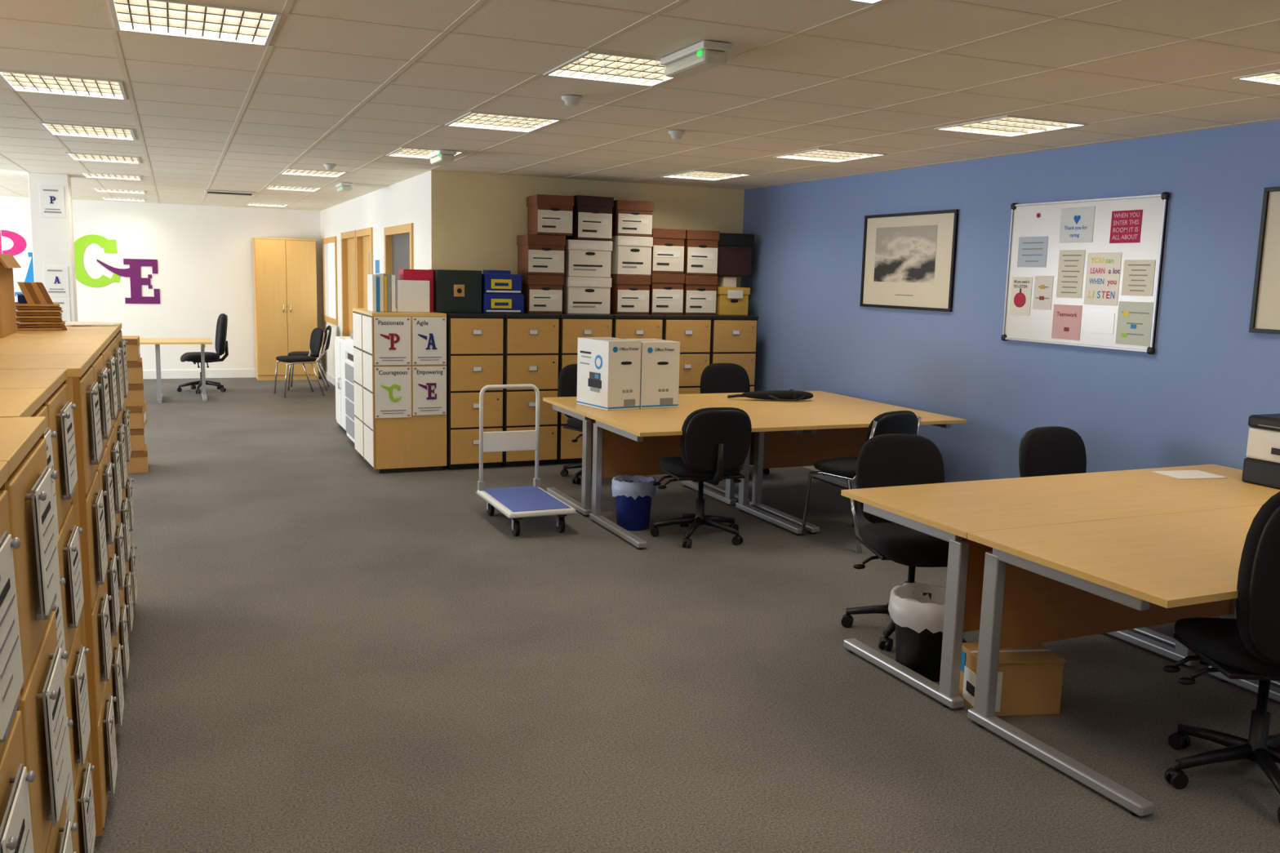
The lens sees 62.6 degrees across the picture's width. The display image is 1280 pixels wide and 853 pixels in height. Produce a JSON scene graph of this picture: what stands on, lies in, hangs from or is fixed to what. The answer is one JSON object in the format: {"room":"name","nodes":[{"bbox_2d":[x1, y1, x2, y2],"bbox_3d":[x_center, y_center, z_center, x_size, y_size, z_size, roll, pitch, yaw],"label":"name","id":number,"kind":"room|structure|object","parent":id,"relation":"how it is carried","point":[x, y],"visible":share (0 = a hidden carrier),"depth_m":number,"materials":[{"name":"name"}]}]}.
{"room":"back office","nodes":[
{"label":"back office","id":0,"kind":"room"},
{"bbox_2d":[27,172,78,321],"bbox_3d":[-5.896,-1.267,10.629,0.340,2.500,0.352,-2,9,-24],"label":"structural column","id":1,"kind":"structure","parent":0,"point":[50,194],"depth_m":10.40,"materials":[{"name":"white paint"}]},
{"bbox_2d":[0,195,323,370],"bbox_3d":[-7.840,-1.965,14.737,6.750,2.620,0.120,-2,9,-24],"label":"wall","id":2,"kind":"structure","parent":0,"point":[203,254],"depth_m":15.18,"materials":[{"name":"white paint"}]},
{"bbox_2d":[0,230,159,303],"bbox_3d":[-7.879,-2.204,14.606,2.180,0.970,0.008,-2,9,-24],"label":"letters","id":3,"kind":"object","parent":2,"relation":"attached to","point":[133,272],"depth_m":14.75,"materials":[{"name":"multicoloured plastic"}]},
{"bbox_2d":[142,368,322,378],"bbox_3d":[-7.853,-0.718,14.849,6.530,0.120,0.015,-2,9,-24],"label":"baseboard","id":4,"kind":"structure","parent":2,"relation":"attached to","point":[185,374],"depth_m":15.45,"materials":[{"name":"white plastic"}]},
{"bbox_2d":[320,169,444,377],"bbox_3d":[-3.268,-1.542,12.588,0.120,2.620,7.552,-2,9,-24],"label":"wall","id":5,"kind":"structure","parent":0,"point":[419,200],"depth_m":10.71,"materials":[{"name":"white paint"}]},
{"bbox_2d":[322,235,337,325],"bbox_3d":[-4.407,-2.092,15.065,0.090,1.210,1.400,-2,9,-24],"label":"window","id":6,"kind":"structure","parent":5,"relation":"in","point":[331,241],"depth_m":15.28,"materials":[{"name":"brown wood"}]},
{"bbox_2d":[341,230,356,336],"bbox_3d":[-3.654,-1.419,13.459,0.140,2.110,1.200,-2,9,-24],"label":"door","id":7,"kind":"structure","parent":5,"relation":"in","point":[348,285],"depth_m":13.78,"materials":[{"name":"brown wood"}]},
{"bbox_2d":[355,226,373,308],"bbox_3d":[-3.174,-1.251,12.372,0.140,2.110,1.100,-2,9,-24],"label":"door","id":8,"kind":"structure","parent":5,"relation":"in","point":[364,237],"depth_m":12.64,"materials":[{"name":"brown wood"}]},
{"bbox_2d":[383,222,413,308],"bbox_3d":[-2.353,-0.949,10.518,0.140,2.080,1.400,-2,9,-24],"label":"door","id":9,"kind":"structure","parent":5,"relation":"in","point":[398,240],"depth_m":10.62,"materials":[{"name":"brown wood"}]},
{"bbox_2d":[444,170,744,287],"bbox_3d":[-0.384,-1.075,9.834,2.930,2.620,0.120,-2,9,-24],"label":"wall","id":10,"kind":"structure","parent":0,"point":[485,214],"depth_m":9.34,"materials":[{"name":"beige paint"}]},
{"bbox_2d":[0,0,1279,210],"bbox_3d":[-2.534,-1.900,6.371,9.780,0.132,19.500,-2,9,-24],"label":"ceiling","id":11,"kind":"structure","parent":0,"point":[346,84],"depth_m":4.76,"materials":[{"name":"tile"}]},
{"bbox_2d":[0,70,127,99],"bbox_3d":[-2.801,-1.698,5.125,0.520,0.081,0.600,-2,9,-24],"label":"recessed light","id":12,"kind":"object","parent":11,"relation":"in","point":[15,81],"visible":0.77,"depth_m":5.17,"materials":[{"name":"white plastic"}]},
{"bbox_2d":[39,122,135,140],"bbox_3d":[-3.610,-1.974,6.905,0.520,0.081,0.650,-2,9,-24],"label":"recessed light","id":13,"kind":"object","parent":11,"relation":"in","point":[58,129],"visible":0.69,"depth_m":6.96,"materials":[{"name":"white plastic"}]},
{"bbox_2d":[65,151,140,164],"bbox_3d":[-4.399,-2.242,8.641,0.520,0.081,0.600,-2,9,-24],"label":"recessed light","id":14,"kind":"object","parent":11,"relation":"in","point":[73,156],"visible":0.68,"depth_m":8.70,"materials":[{"name":"white plastic"}]},
{"bbox_2d":[107,0,281,46],"bbox_3d":[-1.566,-1.464,3.703,0.530,0.081,0.570,-2,9,-24],"label":"recessed light","id":15,"kind":"object","parent":11,"relation":"in","point":[175,18],"visible":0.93,"depth_m":3.75,"materials":[{"name":"white plastic"}]},
{"bbox_2d":[386,146,465,159],"bbox_3d":[-1.579,-2.038,7.711,0.450,0.081,0.600,-2,9,-24],"label":"recessed light","id":16,"kind":"object","parent":11,"relation":"in","point":[405,152],"visible":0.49,"depth_m":7.71,"materials":[{"name":"white plastic"}]},
{"bbox_2d":[444,111,562,132],"bbox_3d":[-0.786,-1.774,6.004,0.520,0.081,0.600,-2,9,-24],"label":"recessed light","id":17,"kind":"object","parent":11,"relation":"in","point":[482,120],"visible":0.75,"depth_m":6.05,"materials":[{"name":"white plastic"}]},
{"bbox_2d":[542,50,676,86],"bbox_3d":[-0.067,-1.523,4.378,0.520,0.081,0.550,-2,9,-24],"label":"recessed light","id":18,"kind":"object","parent":11,"relation":"in","point":[593,65],"visible":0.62,"depth_m":4.43,"materials":[{"name":"white plastic"}]},
{"bbox_2d":[660,40,732,78],"bbox_3d":[0.207,-1.385,3.985,0.120,0.072,0.380,-2,9,-24],"label":"emergency light","id":19,"kind":"object","parent":11,"relation":"attached to","point":[705,55],"visible":1,"depth_m":3.89,"materials":[{"name":"white plastic"}]},
{"bbox_2d":[660,169,751,180],"bbox_3d":[0.550,-2.145,8.828,0.530,0.081,0.650,-2,9,-24],"label":"recessed light","id":20,"kind":"object","parent":11,"relation":"in","point":[696,175],"visible":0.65,"depth_m":8.88,"materials":[{"name":"white plastic"}]},
{"bbox_2d":[773,148,887,162],"bbox_3d":[1.295,-1.893,7.204,0.540,0.081,0.580,-2,9,-24],"label":"recessed light","id":21,"kind":"object","parent":11,"relation":"in","point":[816,154],"visible":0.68,"depth_m":7.25,"materials":[{"name":"white plastic"}]},
{"bbox_2d":[933,115,1088,137],"bbox_3d":[1.997,-1.657,5.678,0.550,0.081,0.570,-2,9,-24],"label":"recessed light","id":22,"kind":"object","parent":11,"relation":"in","point":[1010,126],"visible":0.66,"depth_m":5.71,"materials":[{"name":"white plastic"}]},
{"bbox_2d":[1232,69,1279,85],"bbox_3d":[2.743,-1.409,4.076,0.520,0.081,0.580,-2,9,-24],"label":"recessed light","id":23,"kind":"object","parent":11,"relation":"in","point":[1272,77],"visible":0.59,"depth_m":4.25,"materials":[{"name":"white plastic"}]},
{"bbox_2d":[93,376,1279,852],"bbox_3d":[-2.599,0.687,6.742,9.780,0.100,19.500,-2,9,-24],"label":"floor","id":24,"kind":"structure","parent":0,"point":[330,652],"depth_m":4.22,"materials":[{"name":"carpet"}]},
{"bbox_2d":[0,461,35,852],"bbox_3d":[-1.073,0.769,1.249,0.629,1.370,0.474,-2,9,-24],"label":"filing cabinet","id":25,"kind":"object","parent":24,"relation":"on","point":[15,825],"visible":1,"depth_m":1.35,"materials":[{"name":"brown wood"}]},
{"bbox_2d":[0,388,75,852],"bbox_3d":[-1.489,0.635,2.115,0.599,1.370,0.474,-2,9,-24],"label":"filing cabinet","id":26,"kind":"object","parent":24,"relation":"on","point":[14,402],"visible":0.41,"depth_m":2.22,"materials":[{"name":"brown wood"}]},
{"bbox_2d":[0,416,77,852],"bbox_3d":[-1.266,0.702,1.683,0.629,1.370,0.474,-2,9,-24],"label":"filing cabinet","id":27,"kind":"object","parent":24,"relation":"on","point":[29,486],"visible":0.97,"depth_m":1.69,"materials":[{"name":"brown wood"}]},
{"bbox_2d":[0,368,96,852],"bbox_3d":[-1.681,0.568,2.550,0.599,1.370,0.474,-2,9,-24],"label":"filing cabinet","id":28,"kind":"object","parent":24,"relation":"on","point":[60,411],"visible":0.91,"depth_m":2.60,"materials":[{"name":"brown wood"}]},
{"bbox_2d":[0,354,117,836],"bbox_3d":[-1.862,0.499,2.995,0.629,1.370,0.474,-2,9,-24],"label":"filing cabinet","id":29,"kind":"object","parent":24,"relation":"on","point":[82,391],"visible":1,"depth_m":2.97,"materials":[{"name":"brown wood"}]},
{"bbox_2d":[0,343,124,737],"bbox_3d":[-2.054,0.432,3.430,0.629,1.370,0.474,-2,9,-24],"label":"filing cabinet","id":30,"kind":"object","parent":24,"relation":"on","point":[100,373],"visible":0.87,"depth_m":3.50,"materials":[{"name":"brown wood"}]},
{"bbox_2d":[0,335,129,679],"bbox_3d":[-2.246,0.365,3.865,0.629,1.370,0.474,-2,9,-24],"label":"filing cabinet","id":31,"kind":"object","parent":24,"relation":"on","point":[117,547],"visible":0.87,"depth_m":3.93,"materials":[{"name":"brown wood"}]},
{"bbox_2d":[0,253,21,337],"bbox_3d":[-2.486,-0.488,3.867,0.330,0.304,0.430,-2,9,-24],"label":"cardboard box","id":32,"kind":"object","parent":31,"relation":"on","point":[7,262],"visible":1,"depth_m":3.93,"materials":[{"name":"cardboard"}]},
{"bbox_2d":[8,328,133,633],"bbox_3d":[-2.438,0.298,4.299,0.629,1.370,0.474,-2,9,-24],"label":"filing cabinet","id":33,"kind":"object","parent":24,"relation":"on","point":[123,517],"visible":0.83,"depth_m":4.36,"materials":[{"name":"brown wood"}]},
{"bbox_2d":[14,281,66,330],"bbox_3d":[-2.497,-0.502,4.362,0.193,0.190,0.275,-4,10,-31],"label":"files","id":34,"kind":"object","parent":33,"relation":"on","point":[35,310],"visible":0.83,"depth_m":4.26,"materials":[{"name":"cardboard"}]},
{"bbox_2d":[65,322,137,605],"bbox_3d":[-2.630,0.231,4.734,0.629,1.370,0.474,-2,9,-24],"label":"filing cabinet","id":35,"kind":"object","parent":24,"relation":"on","point":[124,415],"visible":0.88,"depth_m":4.81,"materials":[{"name":"brown wood"}]},
{"bbox_2d":[127,443,148,473],"bbox_3d":[-4.179,0.262,8.459,0.402,0.175,0.406,-2,9,-26],"label":"carton","id":36,"kind":"object","parent":24,"relation":"on","point":[138,464],"visible":0.23,"depth_m":8.34,"materials":[{"name":"cardboard"}]},
{"bbox_2d":[129,426,144,451],"bbox_3d":[-4.191,0.087,8.427,0.402,0.175,0.406,-2,9,-25],"label":"carton","id":37,"kind":"object","parent":36,"relation":"on","point":[137,436],"visible":0.2,"depth_m":8.31,"materials":[{"name":"cardboard"}]},
{"bbox_2d":[124,400,146,429],"bbox_3d":[-4.176,-0.090,8.406,0.402,0.175,0.406,-2,9,-21],"label":"carton","id":38,"kind":"object","parent":37,"relation":"on","point":[138,416],"visible":0.19,"depth_m":8.28,"materials":[{"name":"cardboard"}]},
{"bbox_2d":[139,337,212,403],"bbox_3d":[-5.938,-0.690,12.838,1.330,0.730,0.800,-2,9,-24],"label":"desk","id":39,"kind":"object","parent":24,"relation":"on","point":[157,341],"visible":0.56,"depth_m":12.66,"materials":[{"name":"brown wood"}]},
{"bbox_2d":[177,313,228,393],"bbox_3d":[-5.748,-0.972,13.818,0.640,1.019,0.610,-3,9,-28],"label":"office chair","id":40,"kind":"object","parent":24,"relation":"on","point":[220,344],"visible":0.95,"depth_m":13.75,"materials":[{"name":"black plastic"}]},
{"bbox_2d":[251,237,318,380],"bbox_3d":[-5.234,-1.731,15.541,0.860,2.060,0.495,-2,9,-24],"label":"wardrobe","id":41,"kind":"object","parent":24,"relation":"on","point":[285,269],"visible":1,"depth_m":15.33,"materials":[{"name":"brown wood"}]},
{"bbox_2d":[273,327,324,397],"bbox_3d":[-4.426,-0.846,13.710,0.572,0.874,0.503,-4,10,-33],"label":"chair","id":42,"kind":"object","parent":24,"relation":"on","point":[317,338],"visible":1,"depth_m":13.63,"materials":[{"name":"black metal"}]},
{"bbox_2d":[287,325,331,391],"bbox_3d":[-4.518,-0.949,14.413,0.572,0.874,0.503,-1,8,-14],"label":"chair","id":43,"kind":"object","parent":24,"relation":"on","point":[328,330],"visible":0.84,"depth_m":14.25,"materials":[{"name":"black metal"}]},
{"bbox_2d":[334,336,350,434],"bbox_3d":[-2.837,-0.419,10.717,0.463,0.950,0.800,-2,9,-24],"label":"base cabinet","id":44,"kind":"object","parent":24,"relation":"on","point":[340,354],"visible":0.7,"depth_m":10.63,"materials":[{"name":"white plastic"}]},
{"bbox_2d":[344,332,355,444],"bbox_3d":[-2.468,-0.346,9.919,0.530,1.050,0.600,-2,9,-24],"label":"photocopier","id":45,"kind":"object","parent":24,"relation":"on","point":[349,386],"visible":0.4,"depth_m":9.83,"materials":[{"name":"white plastic"}]},
{"bbox_2d":[352,308,396,457],"bbox_3d":[-2.176,-0.373,9.260,0.600,1.305,0.498,-2,9,-24],"label":"filing cabinet","id":46,"kind":"object","parent":24,"relation":"on","point":[357,313],"visible":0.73,"depth_m":9.11,"materials":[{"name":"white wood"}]},
{"bbox_2d":[361,310,446,473],"bbox_3d":[-1.972,-0.302,8.799,0.600,1.305,0.498,-2,9,-24],"label":"filing cabinet","id":47,"kind":"object","parent":24,"relation":"on","point":[415,443],"visible":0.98,"depth_m":8.62,"materials":[{"name":"brown wood"}]},
{"bbox_2d":[373,316,410,364],"bbox_3d":[-1.986,-0.686,8.446,0.290,0.385,0.009,-2,9,-24],"label":"poster","id":48,"kind":"object","parent":47,"relation":"attached to","point":[392,335],"visible":1,"depth_m":8.44,"materials":[{"name":"white paper"}]},
{"bbox_2d":[374,366,411,418],"bbox_3d":[-1.996,-0.276,8.505,0.290,0.415,0.010,-2,9,-24],"label":"poster","id":49,"kind":"object","parent":47,"relation":"attached to","point":[393,384],"visible":1,"depth_m":8.50,"materials":[{"name":"white paper"}]},
{"bbox_2d":[367,268,433,312],"bbox_3d":[-1.980,-1.131,8.733,0.510,0.350,0.280,-2,9,-24],"label":"folders","id":50,"kind":"object","parent":47,"relation":"on","point":[415,287],"visible":1,"depth_m":8.63,"materials":[{"name":"white paper"}]},
{"bbox_2d":[412,316,446,364],"bbox_3d":[-1.713,-0.697,8.565,0.275,0.385,0.009,-2,9,-24],"label":"poster","id":51,"kind":"object","parent":47,"relation":"attached to","point":[428,334],"visible":1,"depth_m":8.56,"materials":[{"name":"white paper"}]},
{"bbox_2d":[413,366,446,415],"bbox_3d":[-1.723,-0.293,8.623,0.275,0.400,0.009,-2,9,-24],"label":"poster","id":52,"kind":"object","parent":47,"relation":"attached to","point":[429,383],"visible":1,"depth_m":8.62,"materials":[{"name":"white paper"}]},
{"bbox_2d":[433,269,481,312],"bbox_3d":[-1.564,-1.148,8.917,0.380,0.353,0.316,-2,9,-24],"label":"file box","id":53,"kind":"object","parent":47,"relation":"on","point":[454,291],"visible":0.94,"depth_m":8.78,"materials":[{"name":"cardboard"}]},
{"bbox_2d":[443,312,505,469],"bbox_3d":[-1.476,-0.324,9.041,0.473,1.305,0.611,-2,9,-24],"label":"filing cabinet","id":54,"kind":"object","parent":24,"relation":"on","point":[475,341],"visible":0.87,"depth_m":8.76,"materials":[{"name":"brown wood"}]},
{"bbox_2d":[481,270,524,313],"bbox_3d":[-1.212,-1.165,9.072,0.350,0.360,0.312,-2,9,-24],"label":"box stack","id":55,"kind":"object","parent":54,"relation":"on","point":[502,292],"visible":0.89,"depth_m":8.94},
{"bbox_2d":[475,383,577,536],"bbox_3d":[-0.758,0.203,6.934,0.452,0.893,0.802,-2,9,-24],"label":"trolley","id":56,"kind":"object","parent":24,"relation":"on","point":[517,503],"visible":1,"depth_m":7.15,"materials":[{"name":"white plastic"}]},
{"bbox_2d":[497,312,560,466],"bbox_3d":[-1.031,-0.341,9.235,0.483,1.305,0.611,-2,9,-24],"label":"filing cabinet","id":57,"kind":"object","parent":24,"relation":"on","point":[531,340],"visible":0.76,"depth_m":8.96,"materials":[{"name":"brown wood"}]},
{"bbox_2d":[521,274,564,313],"bbox_3d":[-0.887,-1.169,9.265,0.320,0.329,0.380,-2,9,-24],"label":"box","id":58,"kind":"object","parent":57,"relation":"on","point":[543,294],"visible":0.82,"depth_m":9.10,"materials":[{"name":"cardboard"}]},
{"bbox_2d":[516,234,565,275],"bbox_3d":[-0.870,-1.503,9.222,0.340,0.336,0.380,-2,9,-21],"label":"box","id":59,"kind":"object","parent":58,"relation":"on","point":[536,254],"visible":1,"depth_m":9.06,"materials":[{"name":"cardboard"}]},
{"bbox_2d":[526,194,573,235],"bbox_3d":[-0.789,-1.842,9.204,0.330,0.336,0.380,-1,9,-20],"label":"box","id":60,"kind":"object","parent":59,"relation":"on","point":[547,215],"visible":0.94,"depth_m":9.04,"materials":[{"name":"cardboard"}]},
{"bbox_2d":[558,364,582,484],"bbox_3d":[-0.343,-0.029,8.533,0.610,0.919,0.640,-5,10,-38],"label":"office chair","id":61,"kind":"object","parent":24,"relation":"on","point":[567,378],"visible":0.3,"depth_m":8.55,"materials":[{"name":"fabric"}]},
{"bbox_2d":[554,312,613,464],"bbox_3d":[-0.583,-0.358,9.431,0.483,1.305,0.611,-2,9,-24],"label":"filing cabinet","id":62,"kind":"object","parent":24,"relation":"on","point":[572,326],"visible":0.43,"depth_m":9.11,"materials":[{"name":"brown wood"}]},
{"bbox_2d":[562,276,611,314],"bbox_3d":[-0.516,-1.178,9.427,0.410,0.319,0.382,-2,9,-24],"label":"box","id":63,"kind":"object","parent":62,"relation":"on","point":[580,295],"visible":0.9,"depth_m":9.26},
{"bbox_2d":[562,239,612,277],"bbox_3d":[-0.508,-1.496,9.382,0.410,0.316,0.382,-2,9,-24],"label":"box","id":64,"kind":"object","parent":63,"relation":"on","point":[582,258],"visible":0.88,"depth_m":9.21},
{"bbox_2d":[565,195,613,240],"bbox_3d":[-0.478,-1.843,9.342,0.350,0.376,0.380,-3,9,-29],"label":"box","id":65,"kind":"object","parent":64,"relation":"on","point":[592,220],"visible":0.86,"depth_m":9.17,"materials":[{"name":"cardboard"}]},
{"bbox_2d":[611,474,656,531],"bbox_3d":[-0.043,0.503,6.949,0.295,0.332,0.293,-2,9,-24],"label":"waste bin","id":66,"kind":"object","parent":24,"relation":"on","point":[633,494],"visible":0.91,"depth_m":6.86,"materials":[{"name":"blue plastic"}]},
{"bbox_2d":[609,313,664,339],"bbox_3d":[-0.136,-0.374,9.626,0.478,1.305,0.611,-2,9,-24],"label":"filing cabinet","id":67,"kind":"object","parent":24,"relation":"on","point":[624,326],"visible":0.22,"depth_m":9.28,"materials":[{"name":"brown wood"}]},
{"bbox_2d":[609,274,650,314],"bbox_3d":[-0.131,-1.207,9.594,0.330,0.349,0.380,-2,9,-24],"label":"box","id":68,"kind":"object","parent":67,"relation":"on","point":[629,294],"visible":0.84,"depth_m":9.43,"materials":[{"name":"cardboard"}]},
{"bbox_2d":[610,235,653,275],"bbox_3d":[-0.118,-1.550,9.546,0.340,0.336,0.382,-2,9,-24],"label":"box","id":69,"kind":"object","parent":68,"relation":"on","point":[630,255],"visible":0.86,"depth_m":9.38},
{"bbox_2d":[611,200,653,236],"bbox_3d":[-0.115,-1.872,9.499,0.350,0.306,0.380,-2,9,-24],"label":"box","id":70,"kind":"object","parent":69,"relation":"on","point":[629,218],"visible":0.87,"depth_m":9.33,"materials":[{"name":"cardboard"}]},
{"bbox_2d":[635,273,684,314],"bbox_3d":[0.180,-1.229,9.728,0.330,0.369,0.380,-2,9,-24],"label":"box","id":71,"kind":"object","parent":67,"relation":"on","point":[666,290],"visible":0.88,"depth_m":9.55,"materials":[{"name":"cardboard"}]},
{"bbox_2d":[650,227,685,273],"bbox_3d":[0.186,-1.613,9.682,0.330,0.396,0.380,-2,9,-24],"label":"box","id":72,"kind":"object","parent":71,"relation":"on","point":[668,248],"visible":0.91,"depth_m":9.51,"materials":[{"name":"cardboard"}]},
{"bbox_2d":[542,394,746,515],"bbox_3d":[0.010,0.185,7.774,1.240,0.730,0.898,-2,9,-24],"label":"office desk","id":73,"kind":"object","parent":24,"relation":"on","point":[568,406],"visible":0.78,"depth_m":7.49,"materials":[{"name":"brown wood"}]},
{"bbox_2d":[576,337,641,410],"bbox_3d":[-0.223,-0.378,7.404,0.269,0.476,0.423,-4,10,-33],"label":"carton","id":74,"kind":"object","parent":73,"relation":"on","point":[609,368],"visible":1,"depth_m":7.26,"materials":[{"name":"white cardboard"}]},
{"bbox_2d":[627,338,679,408],"bbox_3d":[0.057,-0.386,7.544,0.302,0.466,0.383,-3,9,-27],"label":"carton","id":75,"kind":"object","parent":73,"relation":"on","point":[660,358],"visible":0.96,"depth_m":7.38,"materials":[{"name":"white cardboard"}]},
{"bbox_2d":[655,314,712,394],"bbox_3d":[0.308,-0.391,9.820,0.478,1.305,0.611,-2,9,-24],"label":"filing cabinet","id":76,"kind":"object","parent":24,"relation":"on","point":[693,332],"visible":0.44,"depth_m":9.52,"materials":[{"name":"brown wood"}]},
{"bbox_2d":[682,275,718,315],"bbox_3d":[0.492,-1.236,9.865,0.330,0.359,0.380,-2,9,-24],"label":"box","id":77,"kind":"object","parent":76,"relation":"on","point":[699,291],"visible":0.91,"depth_m":9.69,"materials":[{"name":"cardboard"}]},
{"bbox_2d":[676,229,719,275],"bbox_3d":[0.501,-1.618,9.810,0.330,0.406,0.380,-2,9,-24],"label":"box","id":78,"kind":"object","parent":77,"relation":"on","point":[700,246],"visible":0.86,"depth_m":9.63,"materials":[{"name":"cardboard"}]},
{"bbox_2d":[585,408,817,549],"bbox_3d":[0.375,0.312,6.949,1.240,0.730,0.918,-2,9,-24],"label":"office desk","id":79,"kind":"object","parent":24,"relation":"on","point":[631,443],"visible":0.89,"depth_m":7.05,"materials":[{"name":"brown wood"}]},
{"bbox_2d":[650,407,751,548],"bbox_3d":[0.393,0.278,6.677,0.610,0.874,0.640,-1,9,-18],"label":"office chair","id":80,"kind":"object","parent":24,"relation":"on","point":[715,442],"visible":1,"depth_m":6.41,"materials":[{"name":"fabric"}]},
{"bbox_2d":[706,315,758,391],"bbox_3d":[0.750,-0.407,10.013,0.473,1.305,0.611,-2,9,-24],"label":"filing cabinet","id":81,"kind":"object","parent":24,"relation":"on","point":[733,337],"visible":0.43,"depth_m":9.69,"materials":[{"name":"brown wood"}]},
{"bbox_2d":[715,276,750,315],"bbox_3d":[0.817,-1.241,9.981,0.320,0.353,0.368,-2,9,-24],"label":"box","id":82,"kind":"object","parent":81,"relation":"on","point":[731,300],"visible":0.85,"depth_m":9.84,"materials":[{"name":"cardboard"}]},
{"bbox_2d":[706,232,754,276],"bbox_3d":[0.850,-1.620,9.948,0.380,0.400,0.347,-1,8,-16],"label":"case","id":83,"kind":"object","parent":82,"relation":"on","point":[735,251],"visible":0.8,"depth_m":9.82,"materials":[{"name":"cardboard"}]},
{"bbox_2d":[700,363,769,479],"bbox_3d":[0.800,-0.056,8.924,0.610,0.919,0.640,-1,9,-19],"label":"office chair","id":84,"kind":"object","parent":24,"relation":"on","point":[716,378],"visible":0.23,"depth_m":9.08,"materials":[{"name":"fabric"}]},
{"bbox_2d":[691,391,883,503],"bbox_3d":[1.133,0.143,8.264,1.210,0.730,0.898,-2,9,-24],"label":"office desk","id":85,"kind":"object","parent":24,"relation":"on","point":[820,397],"visible":0.2,"depth_m":8.08,"materials":[{"name":"brown wood"}]},
{"bbox_2d":[727,389,813,401],"bbox_3d":[1.002,-0.241,8.045,0.669,0.078,0.192,1,8,-4],"label":"bag","id":86,"kind":"object","parent":85,"relation":"on","point":[791,395],"visible":1,"depth_m":8.02,"materials":[{"name":"fabric"}]},
{"bbox_2d":[749,403,967,533],"bbox_3d":[1.498,0.271,7.438,1.210,0.730,0.918,-2,9,-24],"label":"office desk","id":87,"kind":"object","parent":24,"relation":"on","point":[842,430],"visible":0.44,"depth_m":7.57,"materials":[{"name":"brown wood"}]},
{"bbox_2d":[800,410,921,553],"bbox_3d":[1.425,0.304,6.713,0.503,0.874,0.572,-4,10,-35],"label":"chair","id":88,"kind":"object","parent":24,"relation":"on","point":[900,422],"visible":0.52,"depth_m":6.50,"materials":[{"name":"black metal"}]},
{"bbox_2d":[840,433,966,651],"bbox_3d":[1.283,0.526,4.960,0.612,0.914,0.606,1,8,-6],"label":"office chair","id":89,"kind":"object","parent":24,"relation":"on","point":[892,460],"visible":0.46,"depth_m":5.09,"materials":[{"name":"fabric"}]},
{"bbox_2d":[888,582,946,682],"bbox_3d":[1.221,0.878,4.484,0.332,0.352,0.335,-2,9,-24],"label":"waste bin","id":90,"kind":"object","parent":24,"relation":"on","point":[917,610],"visible":0.66,"depth_m":4.39,"materials":[{"name":"black plastic"}]},
{"bbox_2d":[958,642,1067,715],"bbox_3d":[1.459,0.995,4.157,0.335,0.224,0.240,0,8,-8],"label":"cardboard box","id":91,"kind":"object","parent":24,"relation":"on","point":[1030,677],"visible":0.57,"depth_m":4.07,"materials":[{"name":"cardboard"}]},
{"bbox_2d":[840,473,1227,708],"bbox_3d":[1.700,0.676,4.644,1.420,0.730,0.818,-2,9,-24],"label":"office desk","id":92,"kind":"object","parent":24,"relation":"on","point":[948,512],"visible":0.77,"depth_m":4.40,"materials":[{"name":"brown wood"}]},
{"bbox_2d":[1018,426,1086,477],"bbox_3d":[2.394,0.469,5.713,0.610,0.869,0.640,-2,9,-24],"label":"office chair","id":93,"kind":"object","parent":24,"relation":"on","point":[1048,451],"visible":0.3,"depth_m":5.86,"materials":[{"name":"fabric"}]},
{"bbox_2d":[967,507,1279,817],"bbox_3d":[2.041,0.795,3.873,1.420,0.730,0.878,-2,9,-24],"label":"office desk","id":94,"kind":"object","parent":24,"relation":"on","point":[1047,583],"visible":0.84,"depth_m":3.89,"materials":[{"name":"brown wood"}]},
{"bbox_2d":[1082,464,1279,663],"bbox_3d":[2.786,0.635,5.118,0.950,0.730,0.818,-2,9,-24],"label":"office desk","id":95,"kind":"object","parent":24,"relation":"on","point":[1232,491],"visible":0.18,"depth_m":4.99,"materials":[{"name":"brown wood"}]},
{"bbox_2d":[1151,470,1227,479],"bbox_3d":[2.752,0.241,5.273,0.280,0.003,0.200,-1,8,-14],"label":"loose papers","id":96,"kind":"object","parent":95,"relation":"on","point":[1180,474],"visible":1,"depth_m":5.26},
{"bbox_2d":[1241,413,1279,488],"bbox_3d":[3.166,0.129,4.975,0.343,0.330,0.420,-2,9,-24],"label":"printer","id":97,"kind":"object","parent":95,"relation":"on","point":[1261,467],"visible":1,"depth_m":5.01,"materials":[{"name":"black plastic"}]},
{"bbox_2d":[1162,491,1279,823],"bbox_3d":[2.090,0.672,3.469,0.615,1.089,0.615,2,8,2],"label":"office chair","id":98,"kind":"object","parent":24,"relation":"on","point":[1246,646],"visible":1,"depth_m":3.37,"materials":[{"name":"fabric"}]},
{"bbox_2d":[740,120,1279,482],"bbox_3d":[3.385,-0.299,5.077,0.120,2.620,11.970,-2,9,-24],"label":"wall","id":99,"kind":"structure","parent":0,"point":[1192,401],"depth_m":6.90,"materials":[{"name":"blue paint"}]},
{"bbox_2d":[859,208,959,311],"bbox_3d":[2.013,-1.251,7.957,0.025,0.720,1.090,-2,9,-24],"label":"framed picture","id":100,"kind":"object","parent":99,"relation":"attached to","point":[908,260],"visible":1,"depth_m":7.91,"materials":[{"name":"paper"}]},
{"bbox_2d":[1000,191,1169,354],"bbox_3d":[2.681,-0.939,6.445,0.030,0.906,1.211,-2,9,-24],"label":"whiteboard","id":101,"kind":"object","parent":99,"relation":"attached to","point":[1084,273],"visible":1,"depth_m":6.37,"materials":[{"name":"silver metal"}]},
{"bbox_2d":[1248,186,1279,333],"bbox_3d":[3.376,-0.770,4.874,0.025,0.730,1.100,-2,9,-24],"label":"framed picture","id":102,"kind":"object","parent":99,"relation":"attached to","point":[1265,306],"visible":1,"depth_m":5.32,"materials":[{"name":"black plastic"}]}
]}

